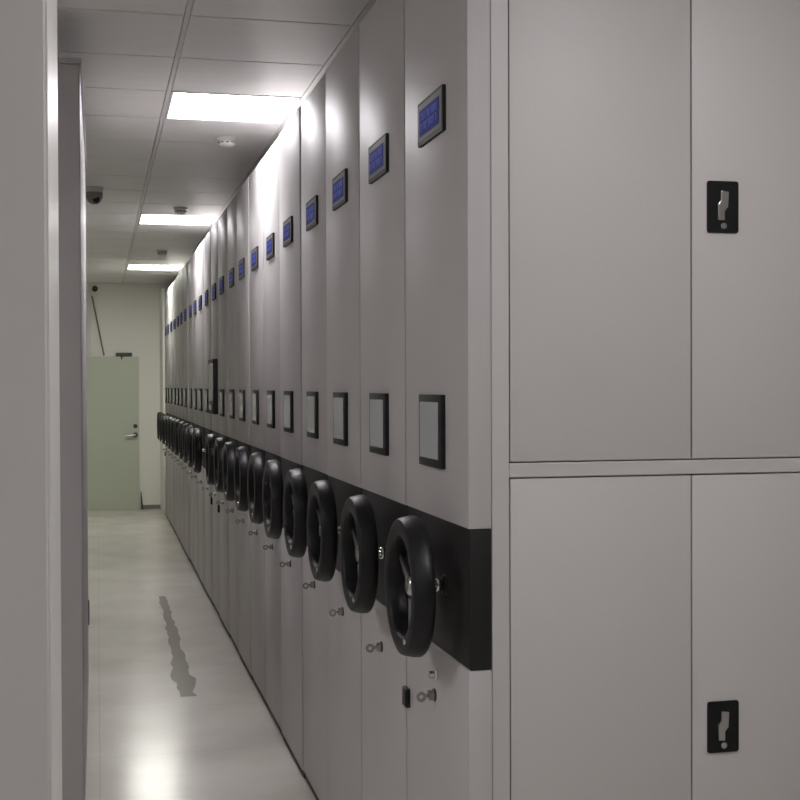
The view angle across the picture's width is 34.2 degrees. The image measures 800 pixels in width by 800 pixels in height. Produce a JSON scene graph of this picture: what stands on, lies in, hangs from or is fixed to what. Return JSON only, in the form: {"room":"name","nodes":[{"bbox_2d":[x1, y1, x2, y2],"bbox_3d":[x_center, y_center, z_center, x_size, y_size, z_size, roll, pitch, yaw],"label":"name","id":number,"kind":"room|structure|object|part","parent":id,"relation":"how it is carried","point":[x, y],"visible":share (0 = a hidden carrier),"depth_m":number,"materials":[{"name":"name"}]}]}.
{"room":"archive storage room","nodes":[
{"label":"archive storage room","id":0,"kind":"room"},
{"bbox_2d":[0,0,50,799],"bbox_3d":[-2.001,0.129,1.415,3.142,2.852,0.430,0,1,-13],"label":"wall","id":1,"kind":"structure","parent":0,"point":[24,488],"depth_m":1.55,"materials":[{"name":"paint"}]},
{"bbox_2d":[45,0,61,799],"bbox_3d":[-0.470,0.119,1.771,0.002,2.852,0.426,0,1,-13],"label":"trim","id":2,"kind":"structure","parent":1,"relation":"attached to","point":[50,5],"depth_m":1.71,"materials":[{"name":"grey metal"}]},
{"bbox_2d":[86,283,170,508],"bbox_3d":[-3.147,-0.073,16.609,7.800,3.114,0.100,0,1,-13],"label":"wall","id":3,"kind":"structure","parent":0,"point":[127,313],"depth_m":16.52,"materials":[{"name":"paint"}]},
{"bbox_2d":[87,289,90,355],"bbox_3d":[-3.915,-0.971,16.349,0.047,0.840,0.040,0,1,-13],"label":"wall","id":4,"kind":"structure","parent":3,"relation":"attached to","point":[88,290],"depth_m":16.33,"materials":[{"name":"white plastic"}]},
{"bbox_2d":[91,296,104,355],"bbox_3d":[-3.804,-0.936,16.379,0.165,0.754,0.020,0,1,-13],"label":"conduit","id":5,"kind":"object","parent":3,"relation":"attached to","point":[91,296],"visible":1,"depth_m":16.37,"materials":[{"name":"grey"}]},
{"bbox_2d":[87,357,139,509],"bbox_3d":[-3.733,0.421,16.370,0.883,1.935,0.110,0,1,-13],"label":"door","id":6,"kind":"structure","parent":3,"relation":"in","point":[112,382],"depth_m":16.41,"materials":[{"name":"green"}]},
{"bbox_2d":[116,353,131,358],"bbox_3d":[-3.490,-0.556,16.440,0.200,0.085,0.063,0,1,-13],"label":"door closer","id":7,"kind":"object","parent":6,"relation":"attached to","point":[117,354],"depth_m":16.42,"materials":[{"name":"grey"}]},
{"bbox_2d":[143,505,160,508],"bbox_3d":[-1.312,1.348,16.994,4.070,0.050,0.012,0,1,-13],"label":"baseboard","id":8,"kind":"structure","parent":3,"relation":"attached to","point":[144,506],"depth_m":16.56,"materials":[{"name":"grey"}]},
{"bbox_2d":[159,288,165,513],"bbox_3d":[-2.958,0.013,16.197,0.030,2.750,0.790,0,1,-13],"label":"wall","id":9,"kind":"structure","parent":0,"point":[162,292],"depth_m":15.86,"materials":[{"name":"paint"}]},
{"bbox_2d":[85,508,315,799],"bbox_3d":[-0.655,1.548,5.943,7.800,0.100,21.840,0,1,-13],"label":"floor","id":10,"kind":"structure","parent":0,"point":[146,741],"depth_m":6.63,"materials":[{"name":"polished concrete"}]},
{"bbox_2d":[57,57,89,799],"bbox_3d":[-1.796,0.162,5.519,0.907,2.690,2.340,0,1,-13],"label":"tall cabinet","id":11,"kind":"object","parent":10,"relation":"on","point":[72,162],"visible":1,"depth_m":4.49,"materials":[{"name":"grey paint"}]},
{"bbox_2d":[157,291,168,519],"bbox_3d":[-1.828,0.058,15.508,2.114,2.668,0.589,0,1,-13],"label":"shelving unit","id":12,"kind":"object","parent":10,"relation":"on","point":[166,404],"visible":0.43,"depth_m":15.26,"materials":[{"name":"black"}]},
{"bbox_3d":[-2.723,-0.561,15.292,0.053,1.420,0.587,0,1,-13],"label":"panel","id":13,"kind":"part","parent":12,"relation":"part of","materials":[{"name":"grey metal"}]},
{"bbox_3d":[-2.717,0.913,15.309,0.053,0.905,0.587,0,1,-13],"label":"panel","id":14,"kind":"part","parent":12,"relation":"part of","materials":[{"name":"grey metal"}]},
{"bbox_2d":[159,287,171,525],"bbox_3d":[-1.698,0.064,14.926,2.114,2.668,0.587,0,1,-13],"label":"shelving unit","id":15,"kind":"object","parent":10,"relation":"on","point":[168,289],"visible":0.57,"depth_m":14.67,"materials":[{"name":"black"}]},
{"bbox_3d":[-2.592,-0.554,14.711,0.053,1.420,0.587,0,1,-13],"label":"panel","id":16,"kind":"part","parent":15,"relation":"part of","materials":[{"name":"grey metal"}]},
{"bbox_3d":[-2.587,0.919,14.728,0.053,0.905,0.587,0,1,-13],"label":"panel","id":17,"kind":"part","parent":15,"relation":"part of","materials":[{"name":"grey metal"}]},
{"bbox_2d":[161,283,174,531],"bbox_3d":[-1.561,0.070,14.347,2.114,2.668,0.587,0,1,-13],"label":"shelving unit","id":18,"kind":"object","parent":10,"relation":"on","point":[171,285],"visible":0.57,"depth_m":14.09,"materials":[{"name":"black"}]},
{"bbox_3d":[-2.456,-0.548,14.132,0.053,1.420,0.587,0,1,-13],"label":"panel","id":19,"kind":"part","parent":18,"relation":"part of","materials":[{"name":"grey metal"}]},
{"bbox_3d":[-2.451,0.925,14.149,0.053,0.905,0.587,0,1,-13],"label":"panel","id":20,"kind":"part","parent":18,"relation":"part of","materials":[{"name":"grey metal"}]},
{"bbox_2d":[164,279,177,536],"bbox_3d":[-1.423,0.076,13.768,2.114,2.668,0.587,0,1,-13],"label":"shelving unit","id":21,"kind":"object","parent":10,"relation":"on","point":[174,282],"visible":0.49,"depth_m":13.51,"materials":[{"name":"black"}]},
{"bbox_3d":[-2.318,-0.542,13.553,0.053,1.420,0.587,0,1,-13],"label":"panel","id":22,"kind":"part","parent":21,"relation":"part of","materials":[{"name":"grey metal"}]},
{"bbox_3d":[-2.313,0.931,13.570,0.053,0.905,0.587,0,1,-13],"label":"panel","id":23,"kind":"part","parent":21,"relation":"part of","materials":[{"name":"grey metal"}]},
{"bbox_2d":[167,274,181,544],"bbox_3d":[-1.291,0.083,13.188,2.114,2.668,0.587,0,1,-13],"label":"shelving unit","id":24,"kind":"object","parent":10,"relation":"on","point":[177,277],"visible":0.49,"depth_m":12.94,"materials":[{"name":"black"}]},
{"bbox_3d":[-2.186,-0.536,12.973,0.053,1.420,0.587,0,1,-13],"label":"panel","id":25,"kind":"part","parent":24,"relation":"part of","materials":[{"name":"grey metal"}]},
{"bbox_3d":[-2.181,0.938,12.990,0.053,0.905,0.587,0,1,-13],"label":"panel","id":26,"kind":"part","parent":24,"relation":"part of","materials":[{"name":"grey metal"}]},
{"bbox_2d":[159,596,196,696],"bbox_3d":[-1.426,1.475,8.104,0.131,0.001,3.200,0,1,-13],"label":"floor stain","id":27,"kind":"structure","parent":10,"relation":"on","point":[179,674],"depth_m":7.40,"materials":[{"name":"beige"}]},
{"bbox_2d":[170,268,185,552],"bbox_3d":[-1.159,0.089,12.608,2.114,2.668,0.587,0,1,-13],"label":"shelving unit","id":28,"kind":"object","parent":10,"relation":"on","point":[181,463],"visible":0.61,"depth_m":12.34,"materials":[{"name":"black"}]},
{"bbox_3d":[-2.054,-0.530,12.393,0.053,1.420,0.587,0,1,-13],"label":"panel","id":29,"kind":"part","parent":28,"relation":"part of","materials":[{"name":"grey metal"}]},
{"bbox_3d":[-2.049,0.944,12.410,0.053,0.905,0.587,0,1,-13],"label":"panel","id":30,"kind":"part","parent":28,"relation":"part of","materials":[{"name":"grey metal"}]},
{"bbox_2d":[174,261,190,561],"bbox_3d":[-1.025,0.095,12.028,2.114,2.668,0.587,0,1,-13],"label":"shelving unit","id":31,"kind":"object","parent":10,"relation":"on","point":[185,268],"visible":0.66,"depth_m":11.71,"materials":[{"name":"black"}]},
{"bbox_3d":[-1.920,-0.523,11.813,0.053,1.420,0.587,0,1,-13],"label":"panel","id":32,"kind":"part","parent":31,"relation":"part of","materials":[{"name":"grey metal"}]},
{"bbox_3d":[-1.915,0.950,11.831,0.053,0.905,0.587,0,1,-13],"label":"panel","id":33,"kind":"part","parent":31,"relation":"part of","materials":[{"name":"grey metal"}]},
{"bbox_2d":[178,255,194,568],"bbox_3d":[-0.885,0.101,11.450,2.114,2.668,0.587,0,1,-13],"label":"shelving unit","id":34,"kind":"object","parent":10,"relation":"on","point":[190,262],"visible":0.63,"depth_m":11.20,"materials":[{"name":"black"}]},
{"bbox_3d":[-1.780,-0.517,11.235,0.053,1.420,0.587,0,1,-13],"label":"panel","id":35,"kind":"part","parent":34,"relation":"part of","materials":[{"name":"grey metal"}]},
{"bbox_3d":[-1.774,0.956,11.252,0.053,0.905,0.587,0,1,-13],"label":"panel","id":36,"kind":"part","parent":34,"relation":"part of","materials":[{"name":"grey metal"}]},
{"bbox_2d":[182,248,199,578],"bbox_3d":[-0.753,0.107,10.870,2.114,2.668,0.587,0,1,-13],"label":"shelving unit","id":37,"kind":"object","parent":10,"relation":"on","point":[195,254],"visible":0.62,"depth_m":10.62,"materials":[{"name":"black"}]},
{"bbox_3d":[-1.648,-0.511,10.655,0.053,1.420,0.587,0,1,-13],"label":"panel","id":38,"kind":"part","parent":37,"relation":"part of","materials":[{"name":"grey metal"}]},
{"bbox_3d":[-1.643,0.962,10.672,0.053,0.905,0.587,0,1,-13],"label":"panel","id":39,"kind":"part","parent":37,"relation":"part of","materials":[{"name":"grey metal"}]},
{"bbox_2d":[187,239,205,590],"bbox_3d":[-0.621,0.114,10.290,2.114,2.668,0.587,0,1,-13],"label":"shelving unit","id":40,"kind":"object","parent":10,"relation":"on","point":[201,482],"visible":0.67,"depth_m":10.02,"materials":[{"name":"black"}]},
{"bbox_3d":[-1.516,-0.505,10.075,0.053,1.420,0.587,0,1,-13],"label":"panel","id":41,"kind":"part","parent":40,"relation":"part of","materials":[{"name":"grey metal"}]},
{"bbox_3d":[-1.510,0.969,10.092,0.053,0.905,0.587,0,1,-13],"label":"panel","id":42,"kind":"part","parent":40,"relation":"part of","materials":[{"name":"grey metal"}]},
{"bbox_2d":[192,230,213,605],"bbox_3d":[-0.486,0.120,9.710,2.114,2.668,0.587,0,1,-13],"label":"shelving unit","id":43,"kind":"object","parent":10,"relation":"on","point":[197,450],"visible":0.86,"depth_m":9.44,"materials":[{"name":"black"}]},
{"bbox_3d":[-1.381,-0.499,9.495,0.053,1.420,0.587,0,1,-13],"label":"panel","id":44,"kind":"part","parent":43,"relation":"part of","materials":[{"name":"grey metal"}]},
{"bbox_3d":[-1.376,0.975,9.512,0.053,0.905,0.587,0,1,-13],"label":"panel","id":45,"kind":"part","parent":43,"relation":"part of","materials":[{"name":"grey metal"}]},
{"bbox_2d":[208,220,220,618],"bbox_3d":[-0.316,0.126,9.140,2.046,2.668,0.589,0,1,-13],"label":"shelving unit","id":46,"kind":"object","parent":10,"relation":"on","point":[213,363],"visible":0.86,"depth_m":8.88,"materials":[{"name":"grey"}]},
{"bbox_3d":[-1.243,-0.492,8.917,0.053,1.420,0.587,0,1,-13],"label":"panel","id":47,"kind":"part","parent":46,"relation":"part of","materials":[{"name":"grey metal"}]},
{"bbox_3d":[-1.238,0.981,8.934,0.053,0.905,0.587,0,1,-13],"label":"panel","id":48,"kind":"part","parent":46,"relation":"part of","materials":[{"name":"grey metal"}]},
{"bbox_2d":[205,207,230,637],"bbox_3d":[-0.217,0.132,8.552,2.114,2.668,0.589,0,1,-13],"label":"shelving unit","id":49,"kind":"object","parent":10,"relation":"on","point":[223,505],"visible":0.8,"depth_m":8.27,"materials":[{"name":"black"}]},
{"bbox_3d":[-1.111,-0.486,8.336,0.053,1.420,0.587,0,1,-13],"label":"panel","id":50,"kind":"part","parent":49,"relation":"part of","materials":[{"name":"grey metal"}]},
{"bbox_3d":[-1.106,0.987,8.353,0.053,0.905,0.587,0,1,-13],"label":"panel","id":51,"kind":"part","parent":49,"relation":"part of","materials":[{"name":"grey metal"}]},
{"bbox_3d":[-1.101,1.456,8.360,0.045,0.031,0.587,0,1,-13],"label":"kick plate","id":52,"kind":"part","parent":49,"relation":"part of","materials":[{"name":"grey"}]},
{"bbox_2d":[214,194,239,654],"bbox_3d":[-0.078,0.138,7.973,2.114,2.668,0.587,0,1,-13],"label":"shelving unit","id":53,"kind":"object","parent":10,"relation":"on","point":[232,207],"visible":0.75,"depth_m":7.72,"materials":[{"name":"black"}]},
{"bbox_3d":[-0.973,-0.480,7.758,0.053,1.420,0.587,0,1,-13],"label":"panel","id":54,"kind":"part","parent":53,"relation":"part of","materials":[{"name":"grey metal"}]},
{"bbox_3d":[-0.968,0.993,7.775,0.053,0.905,0.587,0,1,-13],"label":"panel","id":55,"kind":"part","parent":53,"relation":"part of","materials":[{"name":"grey metal"}]},
{"bbox_2d":[222,177,252,679],"bbox_3d":[0.053,0.145,7.393,2.114,2.668,0.587,0,1,-13],"label":"shelving unit","id":56,"kind":"object","parent":10,"relation":"on","point":[243,310],"visible":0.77,"depth_m":7.09,"materials":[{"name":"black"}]},
{"bbox_3d":[-0.842,-0.474,7.178,0.053,1.420,0.587,0,1,-13],"label":"panel","id":57,"kind":"part","parent":56,"relation":"part of","materials":[{"name":"grey metal"}]},
{"bbox_3d":[-0.836,1.000,7.194,0.053,0.905,0.587,0,1,-13],"label":"panel","id":58,"kind":"part","parent":56,"relation":"part of","materials":[{"name":"grey metal"}]},
{"bbox_3d":[-0.831,1.469,7.201,0.045,0.031,0.587,0,1,-13],"label":"kick plate","id":59,"kind":"part","parent":56,"relation":"part of","materials":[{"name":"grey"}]},
{"bbox_2d":[234,158,266,705],"bbox_3d":[0.191,0.151,6.814,2.114,2.668,0.587,0,1,-13],"label":"shelving unit","id":60,"kind":"object","parent":10,"relation":"on","point":[256,244],"visible":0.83,"depth_m":6.55,"materials":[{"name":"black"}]},
{"bbox_3d":[-0.704,-0.468,6.599,0.053,1.420,0.587,0,1,-13],"label":"panel","id":61,"kind":"part","parent":60,"relation":"part of","materials":[{"name":"grey metal"}]},
{"bbox_3d":[-0.699,1.006,6.616,0.053,0.905,0.587,0,1,-13],"label":"panel","id":62,"kind":"part","parent":60,"relation":"part of","materials":[{"name":"grey metal"}]},
{"bbox_3d":[-0.694,1.475,6.622,0.045,0.031,0.587,0,1,-13],"label":"kick plate","id":63,"kind":"part","parent":60,"relation":"part of","materials":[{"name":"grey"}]},
{"bbox_2d":[247,136,283,737],"bbox_3d":[0.327,0.157,6.234,2.114,2.668,0.587,0,1,-13],"label":"shelving unit","id":64,"kind":"object","parent":10,"relation":"on","point":[271,228],"visible":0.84,"depth_m":5.98,"materials":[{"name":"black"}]},
{"bbox_3d":[-0.568,-0.461,6.019,0.053,1.420,0.587,0,1,-13],"label":"panel","id":65,"kind":"part","parent":64,"relation":"part of","materials":[{"name":"grey metal"}]},
{"bbox_3d":[-0.563,1.012,6.036,0.053,0.905,0.587,0,1,-13],"label":"panel","id":66,"kind":"part","parent":64,"relation":"part of","materials":[{"name":"grey metal"}]},
{"bbox_3d":[-0.557,1.481,6.043,0.045,0.031,0.587,0,1,-13],"label":"kick plate","id":67,"kind":"part","parent":64,"relation":"part of","materials":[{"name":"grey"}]},
{"bbox_2d":[262,106,305,778],"bbox_3d":[0.458,0.163,5.654,2.114,2.668,0.587,0,1,-13],"label":"shelving unit","id":68,"kind":"object","parent":10,"relation":"on","point":[274,474],"visible":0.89,"depth_m":5.37,"materials":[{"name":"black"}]},
{"bbox_3d":[-0.437,-0.455,5.439,0.053,1.420,0.587,0,1,-13],"label":"panel","id":69,"kind":"part","parent":68,"relation":"part of","materials":[{"name":"grey metal"}]},
{"bbox_3d":[-0.432,1.018,5.456,0.053,0.905,0.587,0,1,-13],"label":"panel","id":70,"kind":"part","parent":68,"relation":"part of","materials":[{"name":"grey metal"}]},
{"bbox_3d":[-0.426,1.487,5.462,0.045,0.031,0.587,0,1,-13],"label":"kick plate","id":71,"kind":"part","parent":68,"relation":"part of","materials":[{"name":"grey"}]},
{"bbox_2d":[283,72,328,799],"bbox_3d":[0.598,0.170,5.076,2.114,2.668,0.587,0,1,-13],"label":"shelving unit","id":72,"kind":"object","parent":10,"relation":"on","point":[298,482],"visible":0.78,"depth_m":4.83,"materials":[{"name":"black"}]},
{"bbox_3d":[-0.287,1.493,4.884,0.045,0.031,0.587,0,1,-13],"label":"kick plate","id":73,"kind":"part","parent":72,"relation":"part of","materials":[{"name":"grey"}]},
{"bbox_3d":[-0.297,-0.449,4.861,0.053,1.420,0.587,0,1,-13],"label":"panel","id":74,"kind":"part","parent":72,"relation":"part of","materials":[{"name":"grey metal"}]},
{"bbox_3d":[-0.292,1.024,4.878,0.053,0.905,0.587,0,1,-13],"label":"panel","id":75,"kind":"part","parent":72,"relation":"part of","materials":[{"name":"grey metal"}]},
{"bbox_2d":[307,25,362,799],"bbox_3d":[0.729,0.176,4.495,2.114,2.668,0.587,0,1,-13],"label":"shelving unit","id":76,"kind":"object","parent":10,"relation":"on","point":[326,498],"visible":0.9,"depth_m":4.23,"materials":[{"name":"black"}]},
{"bbox_3d":[-0.166,-0.443,4.280,0.053,1.420,0.587,0,1,-13],"label":"panel","id":77,"kind":"part","parent":76,"relation":"part of","materials":[{"name":"grey metal"}]},
{"bbox_3d":[-0.161,1.031,4.297,0.053,0.905,0.587,0,1,-13],"label":"panel","id":78,"kind":"part","parent":76,"relation":"part of","materials":[{"name":"grey metal"}]},
{"bbox_2d":[340,0,407,799],"bbox_3d":[0.865,0.182,3.916,2.114,2.668,0.587,0,1,-13],"label":"shelving unit","id":79,"kind":"object","parent":10,"relation":"on","point":[367,519],"visible":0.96,"depth_m":3.65,"materials":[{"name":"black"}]},
{"bbox_3d":[-0.030,-0.437,3.701,0.053,1.420,0.587,0,1,-13],"label":"panel","id":80,"kind":"part","parent":79,"relation":"part of","materials":[{"name":"grey metal"}]},
{"bbox_3d":[-0.025,1.037,3.718,0.053,0.905,0.587,0,1,-13],"label":"panel","id":81,"kind":"part","parent":79,"relation":"part of","materials":[{"name":"grey metal"}]},
{"bbox_2d":[385,0,799,799],"bbox_3d":[0.961,0.188,3.326,2.030,2.668,0.594,0,1,-13],"label":"shelving unit","id":82,"kind":"object","parent":10,"relation":"on","point":[599,536],"visible":1,"depth_m":2.94,"materials":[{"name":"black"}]},
{"bbox_3d":[0.079,0.656,3.107,0.020,0.026,0.026,0,1,-13],"label":"knob","id":83,"kind":"part","parent":82,"relation":"part of","materials":[{"name":"silver metal"}]},
{"bbox_3d":[0.106,-0.430,3.122,0.053,1.420,0.587,0,1,-13],"label":"panel","id":84,"kind":"part","parent":82,"relation":"part of","materials":[{"name":"grey metal"}]},
{"bbox_3d":[0.111,1.043,3.139,0.053,0.905,0.587,0,1,-13],"label":"panel","id":85,"kind":"part","parent":82,"relation":"part of","materials":[{"name":"grey metal"}]},
{"bbox_3d":[0.448,-0.478,2.912,0.431,1.225,0.018,0,1,-13],"label":"cabinet door","id":86,"kind":"part","parent":82,"relation":"part of","materials":[{"name":"grey metal"}]},
{"bbox_3d":[0.453,0.800,2.927,0.431,1.255,0.018,0,1,-13],"label":"cabinet door","id":87,"kind":"part","parent":82,"relation":"part of","materials":[{"name":"grey metal"}]},
{"bbox_3d":[0.737,-0.441,2.969,0.078,0.118,0.004,0,1,-13],"label":"recessed handle","id":88,"kind":"part","parent":82,"relation":"part of","materials":[{"name":"black plastic"}]},
{"bbox_3d":[0.741,0.749,2.982,0.078,0.118,0.004,0,1,-13],"label":"recessed handle","id":89,"kind":"part","parent":82,"relation":"part of","materials":[{"name":"black plastic"}]},
{"bbox_3d":[0.737,-0.443,2.964,0.027,0.067,0.005,0,1,-13],"label":"lever","id":90,"kind":"part","parent":82,"relation":"part of","materials":[{"name":"silver metal"}]},
{"bbox_3d":[0.741,0.747,2.978,0.027,0.067,0.005,0,1,-13],"label":"lever","id":91,"kind":"part","parent":82,"relation":"part of","materials":[{"name":"silver metal"}]},
{"bbox_3d":[0.871,-0.480,3.011,0.431,1.225,0.018,0,1,-13],"label":"cabinet door","id":92,"kind":"part","parent":82,"relation":"part of","materials":[{"name":"grey metal"}]},
{"bbox_3d":[0.875,0.798,3.025,0.431,1.255,0.018,0,1,-13],"label":"cabinet door","id":93,"kind":"part","parent":82,"relation":"part of","materials":[{"name":"grey metal"}]},
{"bbox_2d":[57,0,376,283],"bbox_3d":[-0.665,-1.406,5.909,7.800,0.080,21.840,0,1,-13],"label":"ceiling","id":94,"kind":"structure","parent":0,"point":[126,49],"depth_m":5.68,"materials":[{"name":"tile"}]},
{"bbox_2d":[86,186,102,204],"bbox_3d":[-2.000,-1.335,8.505,0.116,0.112,0.116,0,1,-13],"label":"dome camera","id":95,"kind":"object","parent":94,"relation":"attached to","point":[94,194],"visible":0.98,"depth_m":8.46,"materials":[{"name":"white plastic"}]},
{"bbox_2d":[127,264,181,270],"bbox_3d":[-2.699,-1.464,14.275,0.576,0.023,0.592,0,1,-13],"label":"recessed light","id":96,"kind":"object","parent":94,"relation":"in","point":[129,267],"visible":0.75,"depth_m":14.30,"materials":[{"name":"white plastic"}]},
{"bbox_2d":[128,265,179,269],"bbox_3d":[-2.699,-1.461,14.275,0.552,0.008,0.568,0,1,-13],"label":"diffuser","id":97,"kind":"object","parent":96,"relation":"attached to","point":[130,267],"depth_m":14.30,"materials":[{"name":"white plastic"}]},
{"bbox_2d":[156,250,166,255],"bbox_3d":[-2.289,-1.412,12.492,0.104,0.048,0.104,0,1,-13],"label":"smoke detector","id":98,"kind":"object","parent":94,"relation":"attached to","point":[159,252],"visible":1,"depth_m":12.46,"materials":[{"name":"white plastic"}]},
{"bbox_2d":[138,213,216,225],"bbox_3d":[-1.747,-1.420,10.185,0.576,0.023,0.592,0,1,-13],"label":"recessed light","id":99,"kind":"object","parent":94,"relation":"in","point":[164,219],"visible":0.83,"depth_m":10.18,"materials":[{"name":"white plastic"}]},
{"bbox_2d":[174,207,187,214],"bbox_3d":[-1.601,-1.380,9.490,0.104,0.048,0.104,0,1,-13],"label":"smoke detector","id":100,"kind":"object","parent":94,"relation":"attached to","point":[178,210],"visible":1,"depth_m":9.46,"materials":[{"name":"white plastic"}]},
{"bbox_2d":[217,136,236,147],"bbox_3d":[-0.909,-1.351,6.818,0.104,0.048,0.104,0,1,-13],"label":"smoke detector","id":101,"kind":"object","parent":94,"relation":"attached to","point":[223,141],"visible":1,"depth_m":6.78,"materials":[{"name":"white plastic"}]},
{"bbox_2d":[165,89,300,123],"bbox_3d":[-0.795,-1.376,6.094,0.576,0.023,0.592,0,1,-13],"label":"recessed light","id":102,"kind":"object","parent":94,"relation":"in","point":[182,105],"visible":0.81,"depth_m":6.08,"materials":[{"name":"white plastic"}]},
{"bbox_2d":[122,0,375,283],"bbox_3d":[-0.456,-1.392,5.958,7.217,0.051,21.840,0,1,-13],"label":"trim","id":103,"kind":"structure","parent":94,"relation":"attached to","point":[370,3],"depth_m":5.97,"materials":[{"name":"white"}]}
]}

